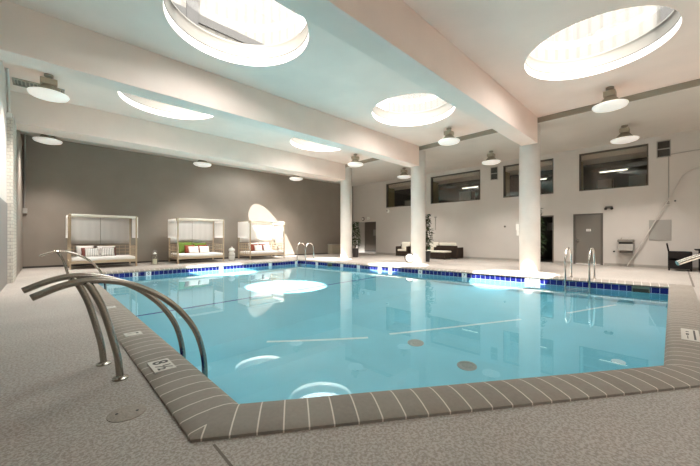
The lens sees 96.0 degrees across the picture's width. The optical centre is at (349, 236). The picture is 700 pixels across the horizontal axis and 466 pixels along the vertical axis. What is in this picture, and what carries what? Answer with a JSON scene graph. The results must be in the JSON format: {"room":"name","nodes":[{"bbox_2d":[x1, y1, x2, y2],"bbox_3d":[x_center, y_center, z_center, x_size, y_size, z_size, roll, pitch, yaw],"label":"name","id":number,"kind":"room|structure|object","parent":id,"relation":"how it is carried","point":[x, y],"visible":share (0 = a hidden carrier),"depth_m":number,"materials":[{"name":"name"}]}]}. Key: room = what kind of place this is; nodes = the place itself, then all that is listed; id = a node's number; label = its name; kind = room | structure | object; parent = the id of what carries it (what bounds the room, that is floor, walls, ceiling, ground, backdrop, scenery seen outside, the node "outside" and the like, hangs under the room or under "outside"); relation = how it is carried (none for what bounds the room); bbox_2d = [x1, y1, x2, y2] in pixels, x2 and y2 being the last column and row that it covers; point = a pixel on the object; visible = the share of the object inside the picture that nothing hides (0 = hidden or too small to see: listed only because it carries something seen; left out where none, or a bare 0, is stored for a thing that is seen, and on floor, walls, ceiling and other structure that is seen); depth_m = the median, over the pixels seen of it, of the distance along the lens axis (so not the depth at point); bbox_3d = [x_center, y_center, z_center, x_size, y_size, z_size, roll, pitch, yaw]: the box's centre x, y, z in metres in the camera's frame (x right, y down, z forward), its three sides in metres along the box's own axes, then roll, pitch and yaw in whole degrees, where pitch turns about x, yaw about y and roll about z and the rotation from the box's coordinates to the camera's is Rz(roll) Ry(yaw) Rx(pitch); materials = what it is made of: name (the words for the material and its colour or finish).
{"room":"indoor swimming pool","nodes":[
{"label":"indoor swimming pool","id":0,"kind":"room"},
{"bbox_2d":[0,60,6,291],"bbox_3d":[-4.402,-1.500,3.311,0.312,5.400,23.680,0,0,-44],"label":"wall","id":1,"kind":"structure","parent":0,"point":[3,90],"depth_m":7.38,"materials":[{"name":"white paint"}]},
{"bbox_2d":[5,68,11,117],"bbox_3d":[-8.511,-3.578,7.841,0.100,1.035,0.734,0,0,-44],"label":"pipe","id":2,"kind":"object","parent":1,"relation":"attached to","point":[8,114],"visible":1,"depth_m":8.00,"materials":[{"name":"metal"}]},
{"bbox_2d":[7,114,15,282],"bbox_3d":[-9.287,-1.000,8.651,0.110,4.400,1.350,0,0,-44],"label":"pilaster","id":3,"kind":"object","parent":1,"relation":"attached to","point":[11,126],"visible":0.86,"depth_m":8.19,"materials":[{"name":"paint"}]},
{"bbox_2d":[16,130,21,276],"bbox_3d":[-11.129,-1.200,10.542,0.090,4.800,3.930,0,0,-44],"label":"wall return","id":4,"kind":"structure","parent":0,"point":[18,135],"depth_m":10.22,"materials":[{"name":"grey paint"}]},
{"bbox_2d":[21,134,352,266],"bbox_3d":[-6.247,-1.500,18.203,18.360,5.400,0.300,0,0,-44],"label":"wall","id":5,"kind":"structure","parent":0,"point":[67,178],"depth_m":15.08,"materials":[{"name":"grey paint"}]},
{"bbox_2d":[22,134,26,212],"bbox_3d":[-12.388,-2.405,11.996,0.140,3.010,0.090,0,0,-44],"label":"pipe","id":6,"kind":"object","parent":5,"relation":"attached to","point":[24,210],"visible":0.96,"depth_m":11.97,"materials":[{"name":"grey"}]},
{"bbox_2d":[22,253,329,268],"bbox_3d":[-6.105,1.165,18.122,17.670,0.070,0.015,0,0,-44],"label":"baseboard","id":7,"kind":"structure","parent":5,"relation":"attached to","point":[314,253],"depth_m":14.81,"materials":[{"name":"grey"}]},
{"bbox_2d":[0,253,699,465],"bbox_3d":[2.086,1.200,9.583,17.760,0.001,23.680,0,0,-44],"label":"floor","id":8,"kind":"structure","parent":0,"point":[56,403],"depth_m":2.00,"materials":[{"name":"concrete"}]},
{"bbox_2d":[39,250,106,290],"bbox_3d":[-6.786,1.037,7.766,1.257,1.426,0.116,0,0,-44],"label":"grab rail","id":9,"kind":"object","parent":8,"relation":"on","point":[59,252],"visible":0.7,"depth_m":7.66,"materials":[{"name":"silver metal"}]},
{"bbox_2d":[66,214,137,269],"bbox_3d":[-10.003,0.170,12.751,2.211,2.060,1.440,0,0,-44],"label":"daybed","id":10,"kind":"object","parent":8,"relation":"on","point":[80,229],"visible":0.97,"depth_m":12.96,"materials":[{"name":"beige"}]},
{"bbox_2d":[76,246,93,256],"bbox_3d":[-10.679,0.562,12.702,0.560,0.426,0.183,0,0,-44],"label":"pillow","id":11,"kind":"object","parent":10,"relation":"on","point":[78,248],"visible":0.43,"depth_m":12.56,"materials":[{"name":"white fabric"}]},
{"bbox_2d":[71,217,99,243],"bbox_3d":[-10.804,-0.260,12.853,0.970,1.080,0.007,0,0,-44],"label":"curtain","id":12,"kind":"object","parent":10,"relation":"hanging from","point":[84,230],"depth_m":12.86,"materials":[{"name":"white fabric"}]},
{"bbox_2d":[85,248,99,256],"bbox_3d":[-10.282,0.611,12.565,0.460,0.329,0.187,0,0,-44],"label":"pillow","id":13,"kind":"object","parent":10,"relation":"on","point":[88,251],"visible":1,"depth_m":12.52,"materials":[{"name":"fabric"}]},
{"bbox_2d":[100,248,114,255],"bbox_3d":[-9.929,0.611,12.905,0.460,0.329,0.187,0,0,-44],"label":"pillow","id":14,"kind":"object","parent":10,"relation":"on","point":[104,251],"visible":1,"depth_m":12.85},
{"bbox_2d":[101,218,128,243],"bbox_3d":[-10.088,-0.260,13.544,1.000,1.080,0.007,0,0,-44],"label":"curtain","id":15,"kind":"object","parent":10,"relation":"hanging from","point":[113,230],"depth_m":13.52,"materials":[{"name":"white fabric"}]},
{"bbox_2d":[132,217,137,237],"bbox_3d":[-9.240,-0.390,13.530,0.031,0.860,1.260,0,0,-44],"label":"curtain","id":16,"kind":"object","parent":10,"relation":"hanging from","point":[133,219],"depth_m":13.55,"materials":[{"name":"white fabric"}]},
{"bbox_2d":[21,273,185,366],"bbox_3d":[-2.259,1.037,3.032,1.257,1.426,0.116,0,0,-44],"label":"grab rail","id":17,"kind":"object","parent":8,"relation":"on","point":[81,289],"visible":0.74,"depth_m":2.92,"materials":[{"name":"silver metal"}]},
{"bbox_2d":[29,277,207,381],"bbox_3d":[-1.882,1.037,2.729,1.257,1.426,0.116,0,0,-44],"label":"grab rail","id":18,"kind":"object","parent":8,"relation":"on","point":[89,282],"visible":0.9,"depth_m":2.63,"materials":[{"name":"silver metal"}]},
{"bbox_2d":[106,404,146,422],"bbox_3d":[-1.519,1.198,2.147,0.224,0.012,0.224,0,0,-44],"label":"lid","id":19,"kind":"object","parent":8,"relation":"on","point":[128,412],"visible":1,"depth_m":2.13,"materials":[{"name":"grey"}]},
{"bbox_2d":[168,218,223,263],"bbox_3d":[-7.414,0.170,15.253,2.211,2.060,1.440,0,0,-44],"label":"daybed","id":20,"kind":"object","parent":8,"relation":"on","point":[192,230],"visible":0.98,"depth_m":15.45,"materials":[{"name":"white"}]},
{"bbox_2d":[168,219,175,237],"bbox_3d":[-8.219,-0.390,14.517,0.031,0.860,1.260,0,0,-44],"label":"curtain","id":21,"kind":"object","parent":20,"relation":"hanging from","point":[171,222],"depth_m":14.41,"materials":[{"name":"white fabric"}]},
{"bbox_2d":[170,220,191,242],"bbox_3d":[-8.215,-0.260,15.355,0.970,1.080,0.007,0,0,-44],"label":"curtain","id":22,"kind":"object","parent":20,"relation":"hanging from","point":[185,226],"depth_m":15.45,"materials":[{"name":"white fabric"}]},
{"bbox_2d":[176,242,191,252],"bbox_3d":[-8.020,0.513,15.289,0.720,0.523,0.242,0,0,-44],"label":"pillow","id":23,"kind":"object","parent":20,"relation":"on","point":[181,244],"visible":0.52,"depth_m":15.16,"materials":[{"name":"green fabric"}]},
{"bbox_2d":[188,246,198,252],"bbox_3d":[-7.542,0.615,15.183,0.460,0.319,0.184,0,0,-44],"label":"pillow","id":24,"kind":"object","parent":20,"relation":"on","point":[191,249],"visible":1,"depth_m":15.13,"materials":[{"name":"white fabric"}]},
{"bbox_2d":[192,221,212,242],"bbox_3d":[-7.500,-0.260,16.047,1.000,1.080,0.007,0,0,-44],"label":"curtain","id":25,"kind":"object","parent":20,"relation":"hanging from","point":[202,231],"depth_m":16.04,"materials":[{"name":"white fabric"}]},
{"bbox_2d":[199,246,209,252],"bbox_3d":[-7.182,0.615,15.531,0.460,0.319,0.184,0,0,-44],"label":"pillow","id":26,"kind":"object","parent":20,"relation":"on","point":[203,249],"visible":1,"depth_m":15.48,"materials":[{"name":"white fabric"}]},
{"bbox_2d":[215,221,222,237],"bbox_3d":[-6.652,-0.390,16.032,0.031,0.860,1.260,0,0,-44],"label":"curtain","id":27,"kind":"object","parent":20,"relation":"hanging from","point":[218,224],"depth_m":16.13,"materials":[{"name":"white fabric"}]},
{"bbox_2d":[228,247,234,260],"bbox_3d":[-6.035,0.843,16.071,0.332,0.715,0.332,0,0,-44],"label":"candle lantern","id":28,"kind":"object","parent":8,"relation":"on","point":[231,255],"visible":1,"depth_m":15.95,"materials":[{"name":"white glass"}]},
{"bbox_2d":[238,221,284,259],"bbox_3d":[-4.941,0.170,17.644,2.211,2.060,1.440,0,0,-44],"label":"daybed","id":29,"kind":"object","parent":8,"relation":"on","point":[248,231],"visible":0.95,"depth_m":17.86,"materials":[{"name":"white"}]},
{"bbox_2d":[238,221,247,237],"bbox_3d":[-5.745,-0.390,16.908,0.031,0.860,1.260,0,0,-44],"label":"curtain","id":30,"kind":"object","parent":29,"relation":"hanging from","point":[242,225],"depth_m":16.92,"materials":[{"name":"white fabric"}]},
{"bbox_2d":[240,223,255,241],"bbox_3d":[-5.742,-0.260,17.746,0.970,1.080,0.007,0,0,-44],"label":"curtain","id":31,"kind":"object","parent":29,"relation":"hanging from","point":[253,225],"depth_m":17.89,"materials":[{"name":"white fabric"}]},
{"bbox_2d":[256,223,271,241],"bbox_3d":[-5.027,-0.260,18.437,1.000,1.080,0.007,0,0,-44],"label":"curtain","id":32,"kind":"object","parent":29,"relation":"hanging from","point":[263,230],"depth_m":18.41,"materials":[{"name":"white fabric"}]},
{"bbox_2d":[273,223,282,237],"bbox_3d":[-4.178,-0.390,18.423,0.031,0.860,1.260,0,0,-44],"label":"curtain","id":33,"kind":"object","parent":29,"relation":"hanging from","point":[277,227],"depth_m":18.52,"materials":[{"name":"white fabric"}]},
{"bbox_2d":[297,243,314,264],"bbox_3d":[-2.320,1.244,16.442,0.650,1.911,0.800,0,0,29],"label":"pool ladder","id":34,"kind":"object","parent":8,"relation":"on","point":[299,243],"visible":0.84,"depth_m":16.25,"materials":[{"name":"silver metal"}]},
{"bbox_2d":[327,244,339,253],"bbox_3d":[-1.138,0.835,22.544,0.800,0.670,0.540,0,0,-44],"label":"box","id":35,"kind":"object","parent":8,"relation":"on","point":[332,248],"visible":0.81,"depth_m":22.30,"materials":[{"name":"beige"}]},
{"bbox_2d":[340,167,351,257],"bbox_3d":[-0.218,-1.435,18.009,0.660,5.270,0.660,0,0,-44],"label":"column","id":36,"kind":"structure","parent":8,"relation":"on","point":[345,185],"depth_m":17.72,"materials":[{"name":"paint"}]},
{"bbox_2d":[352,222,360,256],"bbox_3d":[0.314,0.143,18.805,0.731,2.114,0.763,0,0,-44],"label":"potted ficus","id":37,"kind":"object","parent":8,"relation":"on","point":[355,250],"visible":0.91,"depth_m":18.71,"materials":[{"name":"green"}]},
{"bbox_2d":[352,248,358,256],"bbox_3d":[0.319,0.940,18.806,0.416,0.520,0.416,0,0,-44],"label":"pot","id":38,"kind":"object","parent":37,"relation":"attached to","point":[354,250],"depth_m":18.65,"materials":[{"name":"grey"}]},
{"bbox_2d":[105,261,668,294],"bbox_3d":[-0.500,2.197,9.030,9.933,1.905,13.582,0,0,-44],"label":"basin","id":39,"kind":"object","parent":8,"relation":"in","point":[642,289],"visible":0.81,"depth_m":11.03,"materials":[{"name":"tile"}]},
{"bbox_2d":[99,264,667,403],"bbox_3d":[-0.500,1.400,9.030,9.933,0.001,13.582,0,0,-44],"label":"pool water","id":40,"kind":"object","parent":39,"relation":"in","point":[294,331],"visible":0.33,"depth_m":4.82,"materials":[{"name":"liquid"}]},
{"bbox_2d":[84,259,699,442],"bbox_3d":[-0.493,1.203,9.049,10.711,0.094,14.340,0,0,-44],"label":"pool coping","id":41,"kind":"object","parent":8,"relation":"on","point":[203,411],"visible":0.99,"depth_m":2.41,"materials":[{"name":"grey tile"}]},
{"bbox_2d":[396,242,410,255],"bbox_3d":[3.449,0.758,19.885,0.850,0.884,0.800,0,0,37],"label":"wicker armchair","id":42,"kind":"object","parent":8,"relation":"on","point":[405,248],"visible":0.73,"depth_m":19.70,"materials":[{"name":"brown"}]},
{"bbox_2d":[402,242,410,248],"bbox_3d":[3.571,0.538,20.044,0.590,0.444,0.196,0,0,37],"label":"cushion","id":43,"kind":"object","parent":42,"relation":"on","point":[404,244],"depth_m":20.00,"materials":[{"name":"beige fabric"}]},
{"bbox_2d":[405,253,412,262],"bbox_3d":[2.737,0.968,14.427,0.460,0.465,0.163,0,0,11],"label":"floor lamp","id":44,"kind":"object","parent":8,"relation":"on","point":[408,257],"visible":0.98,"depth_m":14.37,"materials":[{"name":"white plastic"}]},
{"bbox_2d":[411,150,425,263],"bbox_3d":[3.146,-1.435,14.529,0.660,5.270,0.660,0,0,-44],"label":"column","id":45,"kind":"structure","parent":8,"relation":"on","point":[418,173],"depth_m":14.25,"materials":[{"name":"paint"}]},
{"bbox_2d":[426,214,433,261],"bbox_3d":[3.722,0.042,15.360,0.755,2.316,0.717,0,0,-44],"label":"potted ficus","id":46,"kind":"object","parent":8,"relation":"on","point":[428,226],"visible":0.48,"depth_m":15.25,"materials":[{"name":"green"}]},
{"bbox_2d":[426,251,430,261],"bbox_3d":[3.719,0.940,15.361,0.416,0.520,0.416,0,0,-44],"label":"pot","id":47,"kind":"object","parent":46,"relation":"attached to","point":[427,252],"depth_m":15.19,"materials":[{"name":"grey"}]},
{"bbox_2d":[427,242,438,250],"bbox_3d":[4.900,0.758,18.672,0.800,0.884,0.850,0,0,-44],"label":"wicker armchair","id":48,"kind":"object","parent":8,"relation":"on","point":[434,244],"visible":0.18,"depth_m":18.76,"materials":[{"name":"fabric"}]},
{"bbox_2d":[430,242,438,249],"bbox_3d":[5.043,0.538,18.811,0.196,0.444,0.590,0,0,-44],"label":"cushion","id":49,"kind":"object","parent":48,"relation":"on","point":[434,244],"depth_m":18.78,"materials":[{"name":"beige fabric"}]},
{"bbox_2d":[429,250,450,259],"bbox_3d":[4.876,0.975,17.258,0.700,0.450,1.120,0,0,-44],"label":"wicker ottoman","id":50,"kind":"object","parent":8,"relation":"on","point":[438,254],"visible":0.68,"depth_m":16.89,"materials":[{"name":"brown"}]},
{"bbox_2d":[429,250,450,252],"bbox_3d":[4.876,0.794,17.258,0.700,0.088,1.120,0,0,-44],"label":"cushion","id":51,"kind":"object","parent":50,"relation":"on","point":[432,251],"depth_m":17.00,"materials":[{"name":"beige fabric"}]},
{"bbox_2d":[436,243,462,257],"bbox_3d":[5.642,0.758,17.832,0.800,0.884,1.250,0,0,-44],"label":"wicker sofa","id":52,"kind":"object","parent":8,"relation":"on","point":[456,252],"visible":0.65,"depth_m":17.41,"materials":[{"name":"brown"}]},
{"bbox_2d":[519,124,539,271],"bbox_3d":[6.378,-1.435,11.186,0.660,5.270,0.660,0,0,-44],"label":"column","id":53,"kind":"structure","parent":8,"relation":"on","point":[529,155],"depth_m":10.91,"materials":[{"name":"paint"}]},
{"bbox_2d":[540,208,547,256],"bbox_3d":[7.021,0.059,11.988,0.928,2.282,0.928,0,0,-44],"label":"potted ficus","id":54,"kind":"object","parent":8,"relation":"on","point":[542,221],"visible":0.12,"depth_m":11.80,"materials":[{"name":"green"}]},
{"bbox_2d":[564,247,595,288],"bbox_3d":[6.540,1.244,8.961,0.800,1.911,0.650,0,0,-43],"label":"pool ladder","id":55,"kind":"object","parent":8,"relation":"on","point":[567,248],"visible":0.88,"depth_m":8.91,"materials":[{"name":"silver metal"}]},
{"bbox_2d":[627,167,699,265],"bbox_3d":[12.095,-0.681,11.862,0.042,3.720,2.531,0,0,-44],"label":"hook","id":56,"kind":"object","parent":8,"relation":"on","point":[696,167],"visible":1,"depth_m":12.06,"materials":[{"name":"white paint"}]},
{"bbox_2d":[666,243,691,271],"bbox_3d":[11.844,0.713,11.344,0.600,0.974,0.651,0,0,-44],"label":"dining chair","id":57,"kind":"object","parent":8,"relation":"on","point":[673,256],"visible":0.89,"depth_m":11.18,"materials":[{"name":"black"}]},
{"bbox_2d":[675,253,699,265],"bbox_3d":[4.293,0.671,3.420,1.196,1.058,0.116,0,0,20],"label":"grab rail","id":58,"kind":"object","parent":8,"relation":"on","point":[696,256],"visible":1,"depth_m":3.55,"materials":[{"name":"silver metal"}]},
{"bbox_2d":[2,0,699,163],"bbox_3d":[1.763,-4.070,6.363,12.820,0.001,19.500,0,0,-44],"label":"ceiling","id":59,"kind":"structure","parent":0,"point":[332,77],"depth_m":7.43,"materials":[{"name":"paint"}]},
{"bbox_2d":[12,77,64,93],"bbox_3d":[-8.412,-4.055,8.530,1.000,0.030,0.500,0,0,-44],"label":"ceiling vent","id":60,"kind":"object","parent":59,"relation":"in","point":[16,81],"visible":0.6,"depth_m":8.34,"materials":[{"name":"beige"}]},
{"bbox_2d":[27,73,69,102],"bbox_3d":[-7.567,-3.768,7.915,0.784,0.604,0.784,0,0,-44],"label":"pendant lamp","id":61,"kind":"object","parent":59,"relation":"hanging from","point":[47,90],"visible":1,"depth_m":7.80,"materials":[{"name":"beige"}]},
{"bbox_2d":[118,91,212,119],"bbox_3d":[-5.438,-4.321,9.597,2.760,0.498,2.760,0,0,-44],"label":"skylight","id":62,"kind":"object","parent":59,"relation":"attached to","point":[151,106],"visible":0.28,"depth_m":10.56,"materials":[{"name":"white"}]},
{"bbox_2d":[10,90,344,181],"bbox_3d":[-5.155,-3.645,13.491,12.780,0.890,0.875,0,0,-44],"label":"ceiling beam","id":63,"kind":"structure","parent":59,"relation":"attached to","point":[32,114],"depth_m":11.16,"materials":[{"name":"paint"}]},
{"bbox_2d":[0,0,418,166],"bbox_3d":[-1.664,-3.645,9.880,12.780,0.890,0.510,0,0,-44],"label":"ceiling beam","id":64,"kind":"structure","parent":59,"relation":"attached to","point":[29,38],"depth_m":7.11,"materials":[{"name":"paint"}]},
{"bbox_2d":[163,0,308,65],"bbox_3d":[-2.137,-4.321,6.182,2.760,0.498,2.760,0,0,-44],"label":"skylight","id":65,"kind":"object","parent":59,"relation":"attached to","point":[211,44],"visible":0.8,"depth_m":7.19,"materials":[{"name":"white"}]},
{"bbox_2d":[290,137,340,150],"bbox_3d":[-1.254,-4.321,13.642,2.760,0.498,2.760,0,0,-44],"label":"skylight","id":66,"kind":"object","parent":59,"relation":"attached to","point":[300,143],"visible":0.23,"depth_m":14.78,"materials":[{"name":"white"}]},
{"bbox_2d":[347,154,362,166],"bbox_3d":[0.263,-3.768,15.483,0.784,0.604,0.784,0,0,-44],"label":"pendant lamp","id":67,"kind":"object","parent":59,"relation":"hanging from","point":[355,162],"visible":1,"depth_m":15.32,"materials":[{"name":"beige"}]},
{"bbox_2d":[274,0,537,145],"bbox_3d":[1.623,-3.645,6.479,12.780,0.890,0.510,0,0,-44],"label":"ceiling beam","id":68,"kind":"structure","parent":59,"relation":"attached to","point":[391,33],"depth_m":5.95,"materials":[{"name":"paint"}]},
{"bbox_2d":[372,102,454,125],"bbox_3d":[2.034,-4.321,10.241,2.760,0.498,2.760,0,0,-44],"label":"skylight","id":69,"kind":"object","parent":59,"relation":"attached to","point":[438,113],"visible":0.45,"depth_m":11.34,"materials":[{"name":"white"}]},
{"bbox_2d":[438,127,459,145],"bbox_3d":[3.701,-3.768,11.783,0.784,0.604,0.784,0,0,-44],"label":"pendant lamp","id":70,"kind":"object","parent":59,"relation":"hanging from","point":[449,139],"visible":1,"depth_m":11.63,"materials":[{"name":"beige"}]},
{"bbox_2d":[345,79,699,167],"bbox_3d":[6.372,-3.984,10.818,0.040,0.172,19.500,0,0,-44],"label":"trim","id":71,"kind":"structure","parent":59,"relation":"attached to","point":[689,84],"depth_m":9.88,"materials":[{"name":"beige paint"}]},
{"bbox_2d":[525,9,681,79],"bbox_3d":[5.307,-4.321,6.855,2.760,0.498,2.760,0,0,-44],"label":"skylight","id":72,"kind":"object","parent":59,"relation":"attached to","point":[628,52],"visible":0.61,"depth_m":7.70,"materials":[{"name":"white"}]},
{"bbox_2d":[592,86,628,112],"bbox_3d":[7.076,-3.768,8.579,0.784,0.604,0.784,0,0,-44],"label":"pendant lamp","id":73,"kind":"object","parent":59,"relation":"hanging from","point":[611,102],"visible":1,"depth_m":8.45,"materials":[{"name":"beige"}]},
{"bbox_2d":[20,86,699,185],"bbox_3d":[2.086,-3.910,9.583,17.760,0.001,23.680,0,0,-44],"label":"ceiling","id":74,"kind":"structure","parent":0,"point":[677,111],"depth_m":12.26,"materials":[{"name":"paint"}]},
{"bbox_2d":[32,134,62,144],"bbox_3d":[-10.695,-3.608,11.150,0.784,0.604,0.784,0,0,-44],"label":"pendant lamp","id":75,"kind":"object","parent":74,"relation":"hanging from","point":[45,139],"visible":0.68,"depth_m":10.98,"materials":[{"name":"beige"}]},
{"bbox_2d":[193,160,210,166],"bbox_3d":[-6.927,-3.608,14.792,0.784,0.604,0.784,0,0,-44],"label":"pendant lamp","id":76,"kind":"object","parent":74,"relation":"hanging from","point":[200,163],"visible":0.68,"depth_m":14.59,"materials":[{"name":"beige"}]},
{"bbox_2d":[289,175,302,180],"bbox_3d":[-3.152,-3.608,18.441,0.784,0.604,0.784,0,0,-44],"label":"pendant lamp","id":77,"kind":"object","parent":74,"relation":"hanging from","point":[294,177],"visible":0.62,"depth_m":18.23,"materials":[{"name":"beige"}]},
{"bbox_2d":[397,168,410,178],"bbox_3d":[3.061,-3.608,17.840,0.784,0.604,0.784,0,0,-44],"label":"pendant lamp","id":78,"kind":"object","parent":74,"relation":"hanging from","point":[403,175],"visible":1,"depth_m":17.67,"materials":[{"name":"beige"}]},
{"bbox_2d":[482,151,500,164],"bbox_3d":[6.432,-3.608,14.353,0.784,0.604,0.784,0,0,-44],"label":"pendant lamp","id":79,"kind":"object","parent":74,"relation":"hanging from","point":[491,160],"visible":1,"depth_m":14.21,"materials":[{"name":"beige"}]},
{"bbox_2d":[610,125,639,143],"bbox_3d":[9.629,-3.608,11.046,0.784,0.604,0.784,0,0,-44],"label":"pendant lamp","id":80,"kind":"object","parent":74,"relation":"hanging from","point":[625,136],"visible":1,"depth_m":10.92,"materials":[{"name":"beige"}]},
{"bbox_2d":[358,222,364,252],"bbox_3d":[0.821,-0.050,24.187,0.100,2.500,0.920,0,0,-44],"label":"wall","id":81,"kind":"structure","parent":0,"point":[361,225],"depth_m":23.98,"materials":[{"name":"grey paint"}]},
{"bbox_2d":[395,165,646,205],"bbox_3d":[9.329,-2.950,18.614,4.710,2.300,15.200,0,0,-44],"label":"wall","id":82,"kind":"structure","parent":0,"point":[620,177],"depth_m":19.23,"materials":[{"name":"grey"}]},
{"bbox_2d":[458,190,474,200],"bbox_3d":[7.395,-2.393,19.943,0.545,1.025,0.850,0,0,-44],"label":"crate","id":83,"kind":"object","parent":82,"relation":"on","point":[468,194],"visible":0.59,"depth_m":19.77,"materials":[{"name":"grey"}]},
{"bbox_2d":[389,146,646,189],"bbox_3d":[8.125,-3.610,17.450,1.260,0.340,15.000,0,0,-44],"label":"soffit","id":84,"kind":"structure","parent":82,"relation":"attached to","point":[638,152],"depth_m":15.01,"materials":[{"name":"paint"}]},
{"bbox_2d":[596,178,613,188],"bbox_3d":[11.722,-2.268,14.460,0.545,0.775,0.600,0,0,-44],"label":"crate","id":85,"kind":"object","parent":82,"relation":"on","point":[605,182],"visible":0.56,"depth_m":14.30,"materials":[{"name":"grey"}]},
{"bbox_2d":[627,173,646,185],"bbox_3d":[12.486,-2.292,13.669,0.545,0.825,0.650,0,0,-44],"label":"crate","id":86,"kind":"object","parent":82,"relation":"on","point":[633,179],"visible":0.51,"depth_m":13.51,"materials":[{"name":"grey"}]},
{"bbox_2d":[353,129,699,266],"bbox_3d":[8.457,-1.500,15.949,0.250,5.400,23.980,0,0,-44],"label":"wall","id":87,"kind":"structure","parent":0,"point":[476,226],"depth_m":14.25,"materials":[{"name":"white paint"}]},
{"bbox_2d":[386,180,410,207],"bbox_3d":[3.892,-3.030,21.189,0.930,2.000,3.100,0,0,-44],"label":"window","id":88,"kind":"structure","parent":87,"relation":"in","point":[390,193],"depth_m":22.11,"materials":[{"name":"brown"}]},
{"bbox_2d":[376,252,518,260],"bbox_3d":[5.321,1.150,19.003,0.015,0.100,9.970,0,0,-44],"label":"baseboard","id":89,"kind":"structure","parent":87,"relation":"attached to","point":[376,252],"depth_m":16.99,"materials":[{"name":"beige"}]},
{"bbox_2d":[431,170,479,203],"bbox_3d":[6.363,-3.030,18.633,0.930,2.000,3.170,0,0,-44],"label":"window","id":90,"kind":"structure","parent":87,"relation":"in","point":[434,185],"depth_m":19.47,"materials":[{"name":"brown"}]},
{"bbox_2d":[490,166,497,179],"bbox_3d":[7.607,-3.355,16.630,0.025,0.690,0.380,0,0,-44],"label":"air vent","id":91,"kind":"object","parent":87,"relation":"in","point":[493,170],"visible":1,"depth_m":16.62,"materials":[{"name":"beige"}]},
{"bbox_2d":[503,158,552,197],"bbox_3d":[9.046,-3.030,15.858,0.930,2.000,2.330,0,0,-44],"label":"window","id":92,"kind":"structure","parent":87,"relation":"in","point":[506,176],"depth_m":16.33,"materials":[{"name":"brown"}]},
{"bbox_2d":[540,215,553,262],"bbox_3d":[9.237,0.095,15.131,0.265,2.210,1.000,0,0,-44],"label":"door frame","id":93,"kind":"structure","parent":87,"relation":"in","point":[552,216],"depth_m":14.71,"materials":[{"name":"grey"}]},
{"bbox_2d":[573,213,602,264],"bbox_3d":[10.441,0.090,13.812,0.267,2.220,1.050,0,0,-44],"label":"door","id":94,"kind":"structure","parent":87,"relation":"in","point":[587,228],"depth_m":13.79,"materials":[{"name":"grey"}]},
{"bbox_2d":[579,144,647,190],"bbox_3d":[11.287,-3.030,13.539,0.930,2.000,2.320,0,0,-44],"label":"window","id":95,"kind":"structure","parent":87,"relation":"in","point":[635,146],"depth_m":13.52,"materials":[{"name":"brown"}]},
{"bbox_2d":[617,238,634,252],"bbox_3d":[11.128,0.335,12.704,0.420,0.611,0.500,0,0,-44],"label":"fountain","id":96,"kind":"object","parent":87,"relation":"attached to","point":[625,245],"visible":1,"depth_m":12.60,"materials":[{"name":"grey"}]},
{"bbox_2d":[617,239,634,241],"bbox_3d":[11.128,0.153,12.704,0.420,0.107,0.500,0,0,-44],"label":"basin","id":97,"kind":"object","parent":96,"relation":"in","point":[619,240],"depth_m":12.60,"materials":[{"name":"ceramic"}]},
{"bbox_2d":[604,263,698,269],"bbox_3d":[13.737,1.150,10.295,0.015,0.100,8.510,0,0,-44],"label":"baseboard","id":98,"kind":"structure","parent":87,"relation":"attached to","point":[608,264],"depth_m":12.51,"materials":[{"name":"beige"}]},
{"bbox_2d":[649,220,671,240],"bbox_3d":[11.946,-0.260,12.139,0.028,0.800,0.620,0,0,-44],"label":"access panel","id":99,"kind":"object","parent":87,"relation":"attached to","point":[661,230],"visible":1,"depth_m":12.12,"materials":[{"name":"grey"}]},
{"bbox_2d":[657,139,670,157],"bbox_3d":[12.017,-3.375,12.068,0.025,0.650,0.390,0,0,-44],"label":"air vent","id":100,"kind":"object","parent":87,"relation":"in","point":[663,147],"visible":1,"depth_m":12.06,"materials":[{"name":"grey"}]},
{"bbox_2d":[540,217,592,264],"bbox_3d":[10.871,-0.100,15.724,2.910,2.800,3.900,0,0,-44],"label":"wall","id":101,"kind":"structure","parent":0,"point":[547,255],"depth_m":17.54,"materials":[{"name":"grey"}]},
{"bbox_3d":[1.860,-0.050,23.968,1.410,2.700,2.880,0,0,-44],"label":"wall","id":102,"kind":"structure","parent":0,"visible":0},
{"bbox_2d":[365,222,375,252],"bbox_3d":[1.609,0.045,23.335,0.070,2.290,1.380,0,0,-44],"label":"door","id":103,"kind":"structure","parent":102,"relation":"in","point":[370,227],"depth_m":23.40,"materials":[{"name":"brown"}]},
{"label":"roof","id":104,"kind":"structure","parent":0,"visible":0},
{"bbox_2d":[172,0,298,44],"bbox_3d":[-3.394,-5.590,7.540,5.200,2.300,0.180,0,0,-44],"label":"skylight","id":105,"kind":"object","parent":104,"relation":"on","point":[253,22],"visible":0.27,"depth_m":8.14,"materials":[{"name":"glass"}]},
{"bbox_2d":[388,5,673,111],"bbox_3d":[5.309,-5.315,9.443,0.180,1.750,10.600,0,0,-44],"label":"skylight","id":106,"kind":"object","parent":104,"relation":"on","point":[603,32],"visible":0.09,"depth_m":8.35,"materials":[{"name":"glass"}]},
{"bbox_3d":[9.365,-4.070,18.649,4.810,0.100,15.200,0,0,-44],"label":"ceiling","id":107,"kind":"structure","parent":0,"visible":0},
{"bbox_2d":[410,179,479,191],"bbox_3d":[6.591,-3.650,21.670,0.480,0.740,5.600,0,0,-44],"label":"duct","id":108,"kind":"object","parent":107,"relation":"hanging from","point":[471,182],"visible":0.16,"depth_m":20.75,"materials":[{"name":"grey"}]},
{"bbox_2d":[540,157,646,177],"bbox_3d":[12.151,-3.650,15.918,0.480,0.740,6.000,0,0,-44],"label":"duct","id":109,"kind":"object","parent":107,"relation":"hanging from","point":[636,162],"visible":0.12,"depth_m":15.20,"materials":[{"name":"grey"}]},
{"bbox_2d":[598,160,628,172],"bbox_3d":[12.380,-3.551,14.818,0.120,0.939,1.100,0,0,-44],"label":"lamp","id":110,"kind":"object","parent":107,"relation":"hanging from","point":[624,168],"visible":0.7,"depth_m":14.77,"materials":[{"name":"grey"}]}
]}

